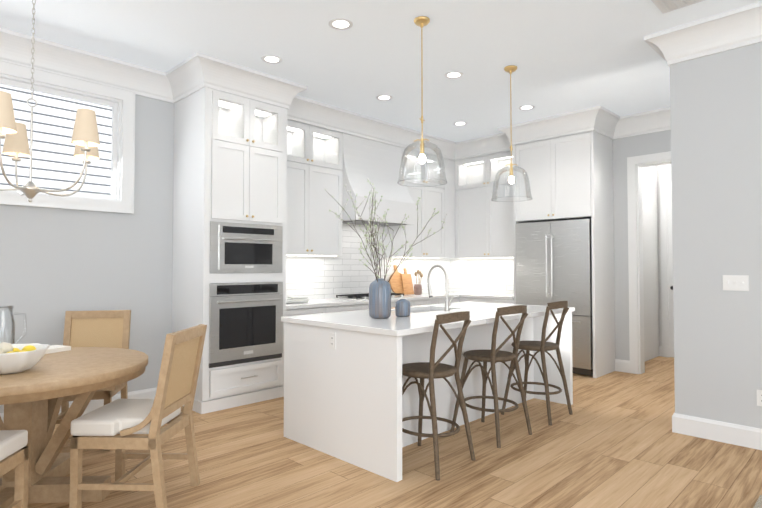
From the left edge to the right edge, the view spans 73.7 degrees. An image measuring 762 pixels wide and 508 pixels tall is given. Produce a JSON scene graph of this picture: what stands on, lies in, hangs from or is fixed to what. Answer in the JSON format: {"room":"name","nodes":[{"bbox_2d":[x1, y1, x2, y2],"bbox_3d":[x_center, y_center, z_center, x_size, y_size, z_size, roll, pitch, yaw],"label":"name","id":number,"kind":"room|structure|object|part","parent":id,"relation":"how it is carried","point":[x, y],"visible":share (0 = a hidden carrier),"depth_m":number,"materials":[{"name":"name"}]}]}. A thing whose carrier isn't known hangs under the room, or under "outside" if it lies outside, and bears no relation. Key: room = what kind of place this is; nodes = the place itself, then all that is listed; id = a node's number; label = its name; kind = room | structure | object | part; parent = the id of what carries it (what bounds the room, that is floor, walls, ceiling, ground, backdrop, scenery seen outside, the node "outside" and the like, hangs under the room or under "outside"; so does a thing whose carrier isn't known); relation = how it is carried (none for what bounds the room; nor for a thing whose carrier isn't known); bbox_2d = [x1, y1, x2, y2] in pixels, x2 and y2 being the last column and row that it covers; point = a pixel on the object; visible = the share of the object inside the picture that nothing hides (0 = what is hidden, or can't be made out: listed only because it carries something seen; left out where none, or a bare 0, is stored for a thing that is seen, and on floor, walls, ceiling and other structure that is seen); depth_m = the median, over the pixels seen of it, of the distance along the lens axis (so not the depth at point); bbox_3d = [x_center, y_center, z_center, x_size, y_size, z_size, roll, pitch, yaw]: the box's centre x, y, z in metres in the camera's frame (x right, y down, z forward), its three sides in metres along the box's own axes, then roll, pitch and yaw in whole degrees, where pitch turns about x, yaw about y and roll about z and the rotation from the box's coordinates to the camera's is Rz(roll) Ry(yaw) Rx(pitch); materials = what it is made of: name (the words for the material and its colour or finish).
{"room":"dining room","nodes":[
{"label":"dining room","id":0,"kind":"room"},
{"bbox_2d":[0,95,173,412],"bbox_3d":[-2.397,-0.156,4.868,0.160,3.200,10.200,-1,-2,45],"label":"wall","id":1,"kind":"structure","parent":0,"point":[56,264],"depth_m":4.65,"materials":[{"name":"grey paint"}]},
{"bbox_2d":[0,59,135,213],"bbox_3d":[-3.082,-0.980,4.160,0.170,1.164,1.974,-1,-2,45],"label":"window","id":2,"kind":"structure","parent":1,"relation":"in","point":[121,103],"depth_m":4.57,"materials":[{"name":"white wood"}]},
{"bbox_2d":[0,387,156,422],"bbox_3d":[-3.939,1.324,3.138,0.018,0.150,5.309,-1,-2,45],"label":"baseboard","id":3,"kind":"structure","parent":1,"relation":"attached to","point":[150,393],"depth_m":4.68,"materials":[{"name":"white wood"}]},
{"bbox_2d":[0,27,175,102],"bbox_3d":[-3.892,-1.683,3.172,0.148,0.235,5.310,-1,-2,45],"label":"crown molding","id":4,"kind":"structure","parent":1,"relation":"attached to","point":[15,47],"depth_m":4.46,"materials":[{"name":"white wood"}]},
{"bbox_2d":[173,131,287,226],"bbox_3d":[-1.511,-0.697,5.160,0.667,0.818,0.859,-1,-2,45],"label":"upper cabinet","id":5,"kind":"object","parent":1,"relation":"attached to","point":[220,173],"depth_m":4.88,"materials":[{"name":"white paint"}]},
{"bbox_2d":[284,155,315,254],"bbox_3d":[-1.117,-0.542,5.802,0.362,1.102,0.575,-1,-2,45],"label":"upper cabinet","id":6,"kind":"object","parent":1,"relation":"attached to","point":[300,233],"depth_m":5.77,"materials":[{"name":"white paint"}]},
{"bbox_2d":[308,159,343,258],"bbox_3d":[-0.797,-0.534,6.127,0.362,1.102,0.574,-1,-2,45],"label":"upper cabinet","id":7,"kind":"object","parent":1,"relation":"attached to","point":[329,229],"depth_m":6.06,"materials":[{"name":"white paint"}]},
{"bbox_2d":[320,127,379,226],"bbox_3d":[-0.230,-1.050,6.730,0.342,1.306,1.096,-1,-2,45],"label":"upper cabinet","id":8,"kind":"object","parent":1,"relation":"attached to","point":[329,139],"depth_m":6.33,"materials":[{"name":"white paint"}]},
{"bbox_2d":[380,179,427,258],"bbox_3d":[0.351,-0.503,7.291,0.362,1.102,0.534,-1,-2,45],"label":"upper cabinet","id":9,"kind":"object","parent":1,"relation":"attached to","point":[420,250],"depth_m":7.20,"materials":[{"name":"white paint"}]},
{"bbox_2d":[428,179,447,258],"bbox_3d":[0.642,-0.495,7.587,0.362,1.102,0.535,-1,-2,45],"label":"upper cabinet","id":10,"kind":"object","parent":1,"relation":"attached to","point":[437,242],"depth_m":7.55,"materials":[{"name":"white paint"}]},
{"bbox_2d":[180,215,283,274],"bbox_3d":[-1.475,-0.064,5.107,0.576,0.501,0.785,-1,-2,45],"label":"microwave oven","id":11,"kind":"object","parent":0,"relation":"attached to","point":[258,226],"depth_m":4.83,"materials":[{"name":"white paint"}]},
{"bbox_2d":[340,132,415,226],"bbox_3d":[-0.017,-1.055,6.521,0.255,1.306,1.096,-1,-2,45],"label":"range hood","id":12,"kind":"object","parent":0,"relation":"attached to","point":[361,159],"depth_m":6.48,"materials":[{"name":"white paint"}]},
{"bbox_2d":[0,356,761,507],"bbox_3d":[1.741,1.414,2.572,9.500,0.060,12.800,-1,-2,45],"label":"floor","id":13,"kind":"structure","parent":0,"point":[613,440],"depth_m":3.38,"materials":[{"name":"brown wood"}]},
{"bbox_2d":[0,430,28,507],"bbox_3d":[-1.948,0.892,2.228,0.475,0.971,0.551,0,-2,-6],"label":"dining chair","id":14,"kind":"object","parent":13,"relation":"on","point":[14,450],"visible":1,"depth_m":2.46,"materials":[{"name":"brown wood"}]},
{"bbox_3d":[-1.955,0.903,2.295,0.462,0.084,0.417,0,-2,-6],"label":"seat","id":15,"kind":"part","parent":14,"relation":"part of","materials":[{"name":"white fabric"}]},
{"bbox_2d":[0,347,147,507],"bbox_3d":[-2.023,1.011,2.895,1.260,0.762,1.260,-1,-2,42],"label":"dining table","id":16,"kind":"object","parent":13,"relation":"on","point":[31,399],"visible":0.75,"depth_m":2.85,"materials":[{"name":"brown wood"}]},
{"bbox_2d":[0,306,26,343],"bbox_3d":[-2.350,0.483,3.204,0.132,0.310,0.193,-1,-2,45],"label":"glass pitcher","id":17,"kind":"object","parent":16,"relation":"on","point":[12,333],"visible":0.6,"depth_m":3.20,"materials":[{"name":"clear glass"}]},
{"bbox_2d":[0,343,49,374],"bbox_3d":[-1.965,0.561,2.680,0.355,0.125,0.373,-1,-2,45],"label":"scalloped bowl","id":18,"kind":"object","parent":16,"relation":"on","point":[14,362],"visible":0.94,"depth_m":2.61,"materials":[{"name":"white ceramic"}]},
{"bbox_2d":[0,342,35,353],"bbox_3d":[-1.955,0.522,2.684,0.198,0.115,0.240,-1,-2,45],"label":"lemons","id":19,"kind":"object","parent":18,"relation":"in","point":[5,347],"visible":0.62,"depth_m":2.68,"materials":[{"name":"yellow food"}]},
{"bbox_2d":[45,345,70,353],"bbox_3d":[-2.181,0.627,3.328,0.150,0.027,0.210,-1,-2,25],"label":"books","id":20,"kind":"object","parent":16,"relation":"on","point":[55,348],"visible":0.5,"depth_m":3.33,"materials":[{"name":"white"}]},
{"bbox_2d":[56,310,130,450],"bbox_3d":[-2.235,0.935,3.862,0.475,0.971,0.551,0,-2,-12],"label":"dining chair","id":21,"kind":"object","parent":13,"relation":"on","point":[106,328],"visible":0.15,"depth_m":4.08,"materials":[{"name":"brown wood"}]},
{"bbox_2d":[69,324,206,507],"bbox_3d":[-1.350,0.909,2.879,0.551,0.971,0.475,0,-2,2],"label":"dining chair","id":22,"kind":"object","parent":13,"relation":"on","point":[111,425],"visible":1,"depth_m":2.69,"materials":[{"name":"brown wood"}]},
{"bbox_3d":[-1.417,0.919,2.880,0.417,0.084,0.462,0,-2,2],"label":"seat","id":23,"kind":"part","parent":22,"relation":"part of","materials":[{"name":"white fabric"}]},
{"bbox_2d":[176,279,283,370],"bbox_3d":[-1.497,0.666,5.111,0.632,0.762,0.785,-1,-2,45],"label":"base cabinet","id":24,"kind":"object","parent":13,"relation":"on","point":[242,317],"depth_m":4.83,"materials":[{"name":"white paint"}]},
{"bbox_2d":[209,282,282,367],"bbox_3d":[-1.484,0.665,5.097,0.669,0.766,0.784,-1,-2,45],"label":"wall oven","id":25,"kind":"object","parent":24,"relation":"in","point":[246,326],"depth_m":4.86,"materials":[{"name":"grey metal"}]},
{"bbox_2d":[183,359,283,413],"bbox_3d":[-1.513,1.251,5.110,0.663,0.400,0.859,-1,-2,45],"label":"base cabinet","id":26,"kind":"object","parent":13,"relation":"on","point":[223,388],"depth_m":4.81,"materials":[{"name":"white paint"}]},
{"bbox_2d":[284,307,331,315],"bbox_3d":[-1.010,1.026,5.687,0.617,0.880,0.620,-1,-2,45],"label":"base cabinet","id":27,"kind":"object","parent":13,"relation":"on","point":[299,310],"depth_m":5.49,"materials":[{"name":"white paint"}]},
{"bbox_2d":[284,291,479,310],"bbox_3d":[0.071,0.595,6.782,0.637,0.040,3.674,-1,-2,45],"label":"countertop","id":28,"kind":"structure","parent":27,"relation":"on","point":[352,300],"depth_m":6.23,"materials":[{"name":"white stone"}]},
{"bbox_2d":[286,296,308,302],"bbox_3d":[-0.959,0.510,5.682,0.273,0.064,0.170,1,-2,-27],"label":"dish towel","id":29,"kind":"object","parent":28,"relation":"on","point":[299,299],"visible":0.77,"depth_m":5.62,"materials":[{"name":"grey fabric"}]},
{"bbox_2d":[334,293,409,299],"bbox_3d":[-0.108,0.546,6.596,0.500,0.046,0.900,-1,-2,45],"label":"gas cooktop","id":30,"kind":"object","parent":28,"relation":"in","point":[365,296],"depth_m":6.44,"materials":[{"name":"black metal"}]},
{"bbox_2d":[389,265,413,294],"bbox_3d":[0.284,0.373,7.337,0.143,0.427,0.430,-1,-2,45],"label":"cutting boards","id":31,"kind":"object","parent":28,"relation":"on","point":[400,283],"visible":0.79,"depth_m":7.33,"materials":[{"name":"brown wood"}]},
{"bbox_2d":[414,270,422,294],"bbox_3d":[0.535,0.406,7.327,0.126,0.363,0.132,-1,-2,45],"label":"utensil crock","id":32,"kind":"object","parent":28,"relation":"on","point":[417,289],"visible":1,"depth_m":7.29,"materials":[{"name":"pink ceramic"}]},
{"bbox_2d":[332,303,367,311],"bbox_3d":[-0.645,1.036,6.058,0.617,0.880,0.659,-1,-2,45],"label":"base cabinet","id":33,"kind":"object","parent":13,"relation":"on","point":[359,306],"depth_m":5.96,"materials":[{"name":"white paint"}]},
{"bbox_2d":[288,323,447,467],"bbox_3d":[-0.094,0.978,4.055,0.820,0.890,0.959,-1,-2,45],"label":"base cabinet","id":34,"kind":"object","parent":13,"relation":"on","point":[346,401],"depth_m":3.54,"materials":[{"name":"white paint"}]},
{"bbox_2d":[329,332,335,349],"bbox_3d":[-0.341,0.610,3.558,0.070,0.115,0.008,-1,-2,45],"label":"outlet","id":35,"kind":"object","parent":34,"relation":"attached to","point":[332,340],"visible":1,"depth_m":3.55,"materials":[{"name":"white plastic"}]},
{"bbox_2d":[281,301,574,336],"bbox_3d":[0.544,0.523,4.443,1.240,0.039,2.530,-1,-2,45],"label":"countertop","id":36,"kind":"structure","parent":34,"relation":"on","point":[481,313],"depth_m":3.84,"materials":[{"name":"white stone"}]},
{"bbox_2d":[325,178,446,318],"bbox_3d":[0.021,-0.041,3.808,0.748,1.053,0.652,-1,-2,45],"label":"vase","id":37,"kind":"object","parent":36,"relation":"on","point":[379,297],"visible":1,"depth_m":3.82,"materials":[{"name":"blue ceramic"}]},
{"bbox_2d":[395,299,409,316],"bbox_3d":[0.172,0.423,4.005,0.118,0.135,0.120,-1,-2,45],"label":"vase","id":38,"kind":"object","parent":36,"relation":"on","point":[402,307],"visible":1,"depth_m":3.96,"materials":[{"name":"blue ceramic"}]},
{"bbox_2d":[410,310,439,312],"bbox_3d":[0.390,0.651,4.697,0.424,0.202,0.724,-1,-2,45],"label":"sink basin","id":39,"kind":"object","parent":36,"relation":"in","point":[423,311],"depth_m":5.02,"materials":[{"name":"white ceramic"}]},
{"bbox_2d":[427,264,452,310],"bbox_3d":[0.535,0.300,4.600,0.251,0.412,0.109,-1,-2,45],"label":"island faucet","id":40,"kind":"object","parent":36,"relation":"on","point":[447,303],"visible":1,"depth_m":4.54,"materials":[{"name":"silver metal"}]},
{"bbox_2d":[368,299,419,309],"bbox_3d":[-0.118,1.050,6.592,0.617,0.880,1.079,-1,-2,45],"label":"base cabinet","id":41,"kind":"object","parent":13,"relation":"on","point":[415,302],"depth_m":6.72,"materials":[{"name":"white paint"}]},
{"bbox_2d":[420,299,435,304],"bbox_3d":[0.401,1.064,7.119,0.617,0.880,0.639,-1,-2,45],"label":"base cabinet","id":42,"kind":"object","parent":13,"relation":"on","point":[422,301],"depth_m":6.93,"materials":[{"name":"white paint"}]},
{"bbox_2d":[402,311,474,480],"bbox_3d":[0.332,0.896,3.458,0.505,1.029,0.458,-1,-2,41],"label":"bar stool","id":43,"kind":"object","parent":13,"relation":"on","point":[431,370],"visible":0.92,"depth_m":3.35,"materials":[{"name":"brown wood"}]},
{"bbox_2d":[436,295,459,303],"bbox_3d":[0.759,1.073,7.440,0.677,0.880,0.559,-1,-2,45],"label":"base cabinet","id":44,"kind":"object","parent":13,"relation":"on","point":[456,298],"depth_m":7.29,"materials":[{"name":"white paint"}]},
{"bbox_2d":[460,295,487,301],"bbox_3d":[1.514,1.073,7.459,0.530,0.880,0.666,-1,-2,45],"label":"base cabinet","id":45,"kind":"object","parent":13,"relation":"on","point":[463,298],"depth_m":7.30,"materials":[{"name":"white paint"}]},
{"bbox_2d":[472,291,515,298],"bbox_3d":[1.676,0.610,7.331,0.878,0.040,0.637,-1,-2,45],"label":"countertop","id":46,"kind":"structure","parent":45,"relation":"on","point":[483,294],"depth_m":7.15,"materials":[{"name":"white stone"}]},
{"bbox_2d":[448,322,499,429],"bbox_3d":[0.468,0.993,4.625,0.820,0.890,0.919,-1,-2,45],"label":"base cabinet","id":47,"kind":"object","parent":13,"relation":"on","point":[477,337],"depth_m":4.37,"materials":[{"name":"white paint"}]},
{"bbox_2d":[450,305,531,447],"bbox_3d":[0.877,0.911,4.025,0.458,1.029,0.505,1,-2,-42],"label":"bar stool","id":48,"kind":"object","parent":13,"relation":"on","point":[493,356],"visible":0.94,"depth_m":3.96,"materials":[{"name":"brown wood"}]},
{"bbox_2d":[488,299,515,303],"bbox_3d":[1.817,1.066,7.196,0.509,0.880,0.616,-1,-2,45],"label":"base cabinet","id":49,"kind":"object","parent":13,"relation":"on","point":[508,301],"depth_m":6.92,"materials":[{"name":"white paint"}]},
{"bbox_2d":[500,317,535,408],"bbox_3d":[0.970,1.007,5.134,0.820,0.890,0.789,-1,-2,45],"label":"base cabinet","id":50,"kind":"object","parent":13,"relation":"on","point":[528,333],"depth_m":4.90,"materials":[{"name":"white paint"}]},
{"bbox_2d":[501,301,572,424],"bbox_3d":[1.401,0.924,4.550,0.505,1.029,0.458,-1,-2,43],"label":"bar stool","id":51,"kind":"object","parent":13,"relation":"on","point":[542,346],"visible":0.9,"depth_m":4.47,"materials":[{"name":"brown wood"}]},
{"bbox_2d":[512,215,614,377],"bbox_3d":[2.379,0.541,6.616,1.035,1.900,0.620,-1,-2,45],"label":"tall cabinet","id":52,"kind":"object","parent":13,"relation":"on","point":[554,260],"depth_m":6.28,"materials":[{"name":"silver metal"}]},
{"bbox_2d":[515,219,592,375],"bbox_3d":[2.340,0.530,6.608,0.990,1.880,0.686,-1,-2,45],"label":"refrigerator","id":53,"kind":"object","parent":52,"relation":"in","point":[554,257],"depth_m":6.31,"materials":[{"name":"grey metal"}]},
{"bbox_2d":[753,495,761,507],"bbox_3d":[2.234,1.333,0.922,2.880,0.014,2.740,-1,-2,45],"label":"jute rug","id":54,"kind":"object","parent":13,"relation":"on","point":[758,503],"visible":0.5,"depth_m":2.80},
{"bbox_2d":[0,0,761,141],"bbox_3d":[1.741,-1.865,2.658,9.500,0.100,12.800,-1,-2,45],"label":"ceiling","id":55,"kind":"structure","parent":0,"point":[565,56],"depth_m":4.32,"materials":[{"name":"white paint"}]},
{"bbox_2d":[0,0,99,201],"bbox_3d":[-2.046,-1.052,2.967,0.766,1.508,0.790,-1,-2,45],"label":"dining chandelier","id":56,"kind":"object","parent":55,"relation":"hanging from","point":[85,138],"visible":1,"depth_m":2.91,"materials":[{"name":"beige fabric"}]},
{"bbox_2d":[164,61,198,101],"bbox_3d":[-1.848,-1.640,4.781,0.480,0.235,0.148,-1,-2,45],"label":"crown molding","id":57,"kind":"structure","parent":55,"relation":"attached to","point":[174,88],"depth_m":4.92,"materials":[{"name":"white wood"}]},
{"bbox_2d":[184,52,311,113],"bbox_3d":[-1.247,-1.636,4.925,0.173,0.235,1.196,-1,-2,45],"label":"crown molding","id":58,"kind":"structure","parent":55,"relation":"attached to","point":[201,70],"depth_m":4.85,"materials":[{"name":"white wood"}]},
{"bbox_2d":[261,55,282,63],"bbox_3d":[-0.988,-1.762,4.602,0.191,0.004,0.191,-1,-2,36],"label":"recessed light","id":59,"kind":"object","parent":55,"relation":"in","point":[272,59],"depth_m":4.60,"materials":[{"name":"white plastic"}]},
{"bbox_2d":[328,18,352,29],"bbox_3d":[-0.311,-1.779,3.936,0.191,0.004,0.191,-1,-2,36],"label":"recessed light","id":60,"kind":"object","parent":55,"relation":"in","point":[340,24],"depth_m":3.93,"materials":[{"name":"white plastic"}]},
{"bbox_2d":[287,100,459,160],"bbox_3d":[0.029,-1.591,6.625,0.155,0.235,3.315,-1,-2,45],"label":"crown molding","id":61,"kind":"structure","parent":55,"relation":"attached to","point":[322,115],"depth_m":6.44,"materials":[{"name":"white wood"}]},
{"bbox_2d":[376,95,392,100],"bbox_3d":[0.037,-1.734,5.642,0.191,0.004,0.191,-1,-2,36],"label":"recessed light","id":62,"kind":"object","parent":55,"relation":"in","point":[381,97],"depth_m":5.63,"materials":[{"name":"white plastic"}]},
{"bbox_2d":[397,16,446,186],"bbox_3d":[0.311,-1.158,3.853,0.379,1.247,0.379,-1,-2,45],"label":"pendant light","id":63,"kind":"object","parent":55,"relation":"hanging from","point":[421,21],"visible":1,"depth_m":3.86,"materials":[{"name":"clear glass"}]},
{"bbox_3d":[0.311,-0.689,3.841,0.379,0.308,0.379,-1,-2,45],"label":"lamp shade","id":64,"kind":"part","parent":63,"relation":"part of","materials":[{"name":"clear glass"}]},
{"bbox_2d":[444,71,463,78],"bbox_3d":[0.713,-1.752,4.975,0.191,0.004,0.191,-1,-2,36],"label":"recessed light","id":65,"kind":"object","parent":55,"relation":"in","point":[453,74],"depth_m":4.96,"materials":[{"name":"white plastic"}]},
{"bbox_2d":[453,122,467,125],"bbox_3d":[1.041,-1.707,6.660,0.191,0.004,0.191,-1,-2,36],"label":"recessed light","id":66,"kind":"object","parent":55,"relation":"in","point":[456,123],"depth_m":6.65,"materials":[{"name":"white plastic"}]},
{"bbox_2d":[456,134,512,159],"bbox_3d":[1.546,-1.572,7.341,1.000,0.235,0.165,-1,-2,45],"label":"crown molding","id":67,"kind":"structure","parent":55,"relation":"attached to","point":[486,145],"depth_m":7.48,"materials":[{"name":"white wood"}]},
{"bbox_2d":[491,65,532,201],"bbox_3d":[1.224,-1.134,4.779,0.379,1.247,0.379,-1,-2,45],"label":"pendant light","id":68,"kind":"object","parent":55,"relation":"hanging from","point":[509,69],"visible":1,"depth_m":4.79,"materials":[{"name":"clear glass"}]},
{"bbox_3d":[1.224,-0.664,4.766,0.379,0.308,0.379,-1,-2,45],"label":"lamp shade","id":69,"kind":"part","parent":68,"relation":"part of","materials":[{"name":"clear glass"}]},
{"bbox_2d":[518,105,534,109],"bbox_3d":[1.717,-1.725,5.993,0.191,0.004,0.191,-1,-2,36],"label":"recessed light","id":70,"kind":"object","parent":55,"relation":"in","point":[526,107],"depth_m":5.98,"materials":[{"name":"white plastic"}]},
{"bbox_2d":[496,105,607,149],"bbox_3d":[2.125,-1.596,6.446,1.376,0.235,0.178,-1,-2,45],"label":"crown molding","id":71,"kind":"structure","parent":55,"relation":"attached to","point":[593,118],"depth_m":6.38,"materials":[{"name":"white wood"}]},
{"bbox_2d":[594,110,619,137],"bbox_3d":[2.772,-1.602,6.228,0.148,0.235,0.420,-1,-2,45],"label":"crown molding","id":72,"kind":"structure","parent":55,"relation":"attached to","point":[613,131],"depth_m":6.37,"materials":[{"name":"white wood"}]},
{"bbox_2d":[651,0,704,13],"bbox_3d":[2.160,-1.784,3.480,0.500,0.017,0.300,-1,-2,45],"label":"ceiling vent","id":73,"kind":"object","parent":55,"relation":"in","point":[664,6],"visible":1,"depth_m":3.61,"materials":[{"name":"white"}]},
{"bbox_2d":[480,179,515,258],"bbox_3d":[1.860,-0.501,7.373,0.637,1.102,0.362,-1,-2,45],"label":"upper cabinet","id":74,"kind":"object","parent":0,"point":[499,217],"depth_m":7.31,"materials":[{"name":"white paint"}]},
{"bbox_2d":[613,130,670,360],"bbox_3d":[4.463,-0.148,5.162,9.200,3.200,0.150,-1,-2,45],"label":"wall","id":75,"kind":"structure","parent":0,"point":[624,148],"depth_m":6.43,"materials":[{"name":"grey paint"}]},
{"bbox_2d":[456,183,483,258],"bbox_3d":[1.484,-0.491,7.743,0.657,1.102,0.362,-1,-2,45],"label":"upper cabinet","id":76,"kind":"object","parent":75,"relation":"attached to","point":[469,221],"depth_m":7.66,"materials":[{"name":"white paint"}]},
{"bbox_2d":[512,140,543,222],"bbox_3d":[2.224,-0.964,6.848,0.565,1.060,0.616,-1,-2,45],"label":"upper cabinet","id":77,"kind":"object","parent":75,"relation":"attached to","point":[529,156],"depth_m":6.69,"materials":[{"name":"white paint"}]},
{"bbox_2d":[544,130,611,218],"bbox_3d":[2.541,-0.972,6.535,0.564,1.060,0.616,-1,-2,45],"label":"upper cabinet","id":78,"kind":"object","parent":75,"relation":"attached to","point":[578,166],"depth_m":6.31,"materials":[{"name":"white paint"}]},
{"bbox_2d":[611,107,670,138],"bbox_3d":[3.315,-1.605,6.123,1.070,0.235,0.148,-1,-2,45],"label":"crown molding","id":79,"kind":"structure","parent":75,"relation":"attached to","point":[657,120],"depth_m":6.21,"materials":[{"name":"white wood"}]},
{"bbox_2d":[627,151,670,373],"bbox_3d":[3.565,0.125,6.038,1.120,2.700,0.192,-1,-2,45],"label":"door frame","id":80,"kind":"structure","parent":75,"relation":"attached to","point":[635,164],"depth_m":6.32,"materials":[{"name":"white wood"}]},
{"bbox_2d":[642,166,659,360],"bbox_3d":[3.572,-0.096,7.134,0.160,3.200,1.410,-1,-2,45],"label":"wall","id":81,"kind":"structure","parent":0,"point":[653,177],"depth_m":7.35,"materials":[{"name":"white paint"}]},
{"bbox_2d":[657,164,670,345],"bbox_3d":[4.835,-0.099,7.034,2.100,3.200,0.160,-1,-2,45],"label":"wall","id":82,"kind":"structure","parent":0,"point":[663,171],"depth_m":7.58,"materials":[{"name":"white paint"}]},
{"bbox_2d":[660,181,673,356],"bbox_3d":[4.491,0.210,7.162,1.000,2.590,0.123,-1,-2,45],"label":"hallway door","id":83,"kind":"structure","parent":82,"relation":"in","point":[666,268],"depth_m":7.47,"materials":[{"name":"white wood"}]},
{"bbox_2d":[670,42,761,428],"bbox_3d":[5.020,-0.205,2.992,5.360,3.200,2.160,-1,-2,45],"label":"wall","id":84,"kind":"structure","parent":0,"point":[716,134],"depth_m":3.88,"materials":[{"name":"grey paint"}]},
{"bbox_2d":[644,2,761,65],"bbox_3d":[4.100,-1.705,2.318,5.348,0.235,0.148,-1,-2,45],"label":"crown molding","id":85,"kind":"structure","parent":84,"relation":"attached to","point":[711,35],"depth_m":3.89,"materials":[{"name":"white wood"}]},
{"bbox_2d":[672,413,761,449],"bbox_3d":[4.192,1.300,2.239,5.218,0.150,0.018,-1,-2,45],"label":"baseboard","id":86,"kind":"structure","parent":84,"relation":"attached to","point":[733,434],"depth_m":3.84,"materials":[{"name":"white wood"}]},
{"bbox_2d":[723,275,748,290],"bbox_3d":[2.646,0.216,3.792,0.162,0.115,0.016,-1,-2,45],"label":"light switch","id":87,"kind":"object","parent":84,"relation":"attached to","point":[736,282],"visible":1,"depth_m":3.79,"materials":[{"name":"white plastic"}]},
{"bbox_2d":[757,390,761,405],"bbox_3d":[2.756,1.043,3.668,0.070,0.115,0.008,-1,-2,45],"label":"outlet","id":88,"kind":"object","parent":84,"relation":"attached to","point":[759,397],"visible":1,"depth_m":3.68,"materials":[{"name":"white plastic"}]},
{"label":"outside","id":89,"kind":"structure","parent":0,"visible":0},
{"bbox_2d":[0,84,111,194],"bbox_3d":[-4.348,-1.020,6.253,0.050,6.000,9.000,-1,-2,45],"label":"window blind","id":90,"kind":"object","parent":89,"point":[52,132],"depth_m":6.45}
]}

